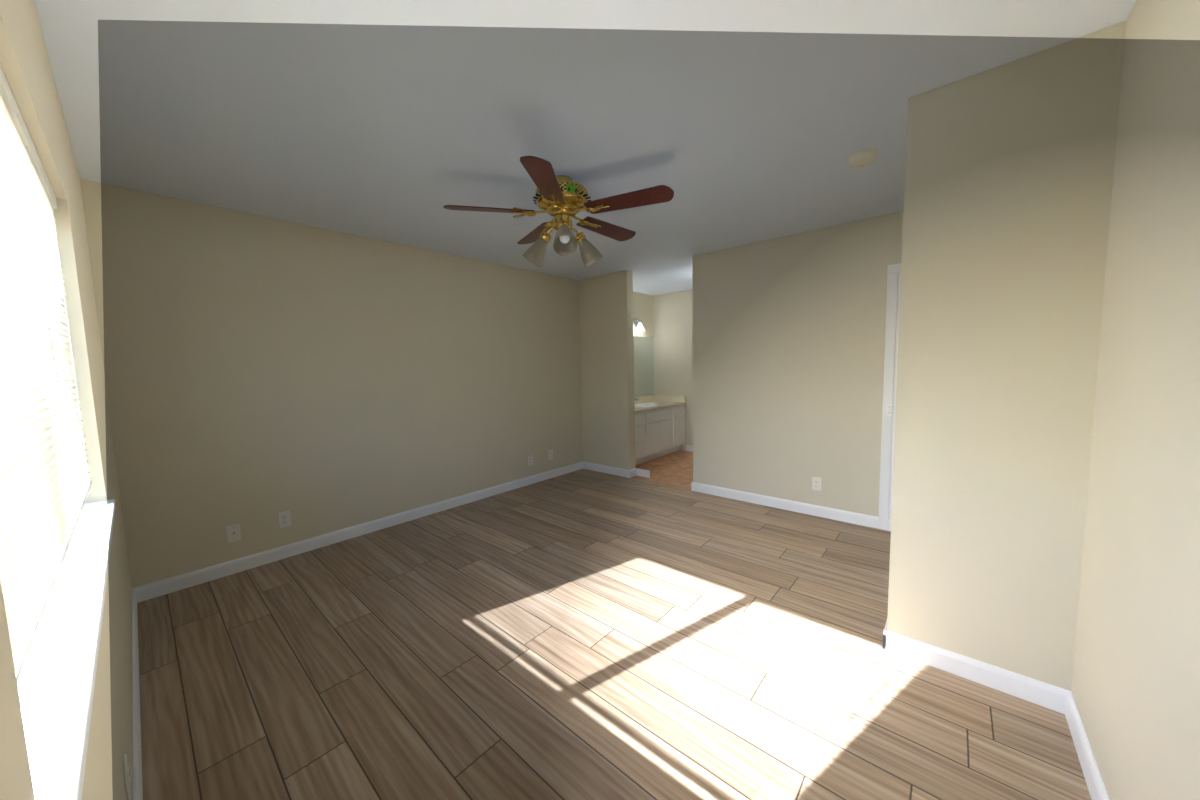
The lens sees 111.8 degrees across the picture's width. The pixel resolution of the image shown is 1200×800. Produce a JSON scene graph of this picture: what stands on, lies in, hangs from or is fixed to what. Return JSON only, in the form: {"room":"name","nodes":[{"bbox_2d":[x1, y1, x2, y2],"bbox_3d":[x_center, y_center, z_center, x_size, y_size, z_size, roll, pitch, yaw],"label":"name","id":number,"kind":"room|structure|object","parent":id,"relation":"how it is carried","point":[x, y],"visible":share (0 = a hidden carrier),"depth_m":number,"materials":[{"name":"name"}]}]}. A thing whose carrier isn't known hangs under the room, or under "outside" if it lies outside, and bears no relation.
{"room":"empty bedroom","nodes":[
{"label":"empty bedroom","id":0,"kind":"room"},
{"bbox_2d":[0,0,112,799],"bbox_3d":[-1.345,0.087,0.952,4.340,2.440,0.150,3,7,41],"label":"wall","id":1,"kind":"structure","parent":0,"point":[80,302],"depth_m":1.16,"materials":[{"name":"beige paint"}]},
{"bbox_2d":[0,274,57,401],"bbox_3d":[-1.286,-0.116,0.840,1.700,1.100,0.060,3,7,41],"label":"window","id":2,"kind":"structure","parent":1,"relation":"in","point":[28,343],"depth_m":1.35,"materials":[{"name":"white plastic"}]},
{"bbox_2d":[0,66,91,687],"bbox_3d":[-1.241,-0.162,0.889,1.684,1.013,0.044,3,7,41],"label":"window blind","id":3,"kind":"object","parent":1,"relation":"attached to","point":[45,483],"visible":1,"depth_m":0.83,"materials":[{"name":"white plastic"}]},
{"bbox_2d":[18,500,107,799],"bbox_3d":[-1.222,0.442,0.947,1.760,0.068,0.097,3,7,41],"label":"window sill","id":4,"kind":"structure","parent":1,"relation":"attached to","point":[56,689],"depth_m":0.64,"materials":[{"name":"white paint"}]},
{"bbox_2d":[80,179,104,372],"bbox_3d":[-0.981,-0.232,4.558,0.150,2.440,5.800,3,7,41],"label":"wall","id":5,"kind":"structure","parent":0,"point":[91,194],"depth_m":2.27,"materials":[{"name":"beige paint"}]},
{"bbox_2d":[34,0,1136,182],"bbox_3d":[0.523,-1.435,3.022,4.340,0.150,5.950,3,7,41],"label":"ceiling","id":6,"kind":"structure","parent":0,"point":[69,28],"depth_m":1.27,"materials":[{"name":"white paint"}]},
{"bbox_2d":[98,20,1199,799],"bbox_3d":[0.072,0.046,0.051,0.260,0.180,0.001,0,1,-1],"label":"filter","id":7,"kind":"object","parent":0,"point":[430,352],"visible":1,"depth_m":0.05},
{"bbox_2d":[660,450,692,489],"bbox_3d":[1.374,0.979,5.250,2.900,0.200,1.870,3,7,41],"label":"floor","id":8,"kind":"structure","parent":0,"point":[679,473],"depth_m":5.07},
{"bbox_2d":[680,431,692,450],"bbox_3d":[1.963,-0.401,5.735,2.750,2.440,0.150,3,7,41],"label":"wall","id":9,"kind":"structure","parent":0,"point":[689,441],"depth_m":6.26,"materials":[{"name":"paint"}]},
{"bbox_2d":[686,445,692,451],"bbox_3d":[2.099,0.783,5.634,2.020,0.092,0.013,3,7,41],"label":"baseboard","id":10,"kind":"structure","parent":9,"relation":"attached to","point":[689,448],"depth_m":6.25,"materials":[{"name":"white paint"}]},
{"bbox_2d":[693,242,901,516],"bbox_3d":[1.924,-0.206,3.482,2.430,2.440,0.120,3,7,41],"label":"wall","id":11,"kind":"structure","parent":0,"point":[796,406],"depth_m":3.49,"materials":[{"name":"paint"}]},
{"bbox_2d":[691,482,890,530],"bbox_3d":[1.687,0.957,3.724,1.873,0.092,0.013,3,7,41],"label":"baseboard","id":12,"kind":"structure","parent":11,"relation":"attached to","point":[836,514],"depth_m":3.67,"materials":[{"name":"white paint"}]},
{"bbox_2d":[812,477,820,490],"bbox_3d":[1.884,0.729,3.530,0.070,0.115,0.008,3,7,41],"label":"duplex electrical outlet","id":13,"kind":"object","parent":11,"relation":"attached to","point":[816,483],"depth_m":3.53,"materials":[{"name":"white plastic"}]},
{"bbox_2d":[878,263,900,530],"bbox_3d":[2.288,0.009,3.095,0.217,2.060,0.020,3,7,41],"label":"door frame","id":14,"kind":"structure","parent":11,"relation":"attached to","point":[890,381],"depth_m":3.13,"materials":[{"name":"white paint"}]},
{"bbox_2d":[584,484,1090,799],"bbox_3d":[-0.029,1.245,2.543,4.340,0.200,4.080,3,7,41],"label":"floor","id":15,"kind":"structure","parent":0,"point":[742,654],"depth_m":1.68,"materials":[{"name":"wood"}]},
{"bbox_2d":[887,21,1125,690],"bbox_3d":[2.061,-0.101,2.224,0.570,2.440,1.610,3,7,41],"label":"wall","id":16,"kind":"structure","parent":0,"point":[1001,309],"depth_m":1.60,"materials":[{"name":"paint"}]},
{"bbox_2d":[883,621,886,648],"bbox_3d":[1.863,1.057,2.510,0.013,0.092,1.623,3,7,41],"label":"baseboard","id":17,"kind":"structure","parent":16,"relation":"attached to","point":[885,632],"depth_m":1.90,"materials":[{"name":"white paint"}]},
{"bbox_2d":[883,629,1070,713],"bbox_3d":[1.552,1.133,1.719,0.583,0.092,0.013,3,7,41],"label":"baseboard","id":18,"kind":"structure","parent":16,"relation":"attached to","point":[1041,693],"depth_m":1.69,"materials":[{"name":"white paint"}]},
{"bbox_2d":[1071,0,1199,799],"bbox_3d":[1.613,0.001,1.162,0.150,2.440,4.050,3,7,41],"label":"wall","id":19,"kind":"structure","parent":0,"point":[1135,689],"depth_m":1.04,"materials":[{"name":"paint"}]},
{"bbox_2d":[1065,692,1108,799],"bbox_3d":[1.012,1.236,0.665,0.013,0.092,2.320,3,7,41],"label":"baseboard","id":20,"kind":"structure","parent":19,"relation":"attached to","point":[1093,778],"depth_m":1.32,"materials":[{"name":"white paint"}]}
]}

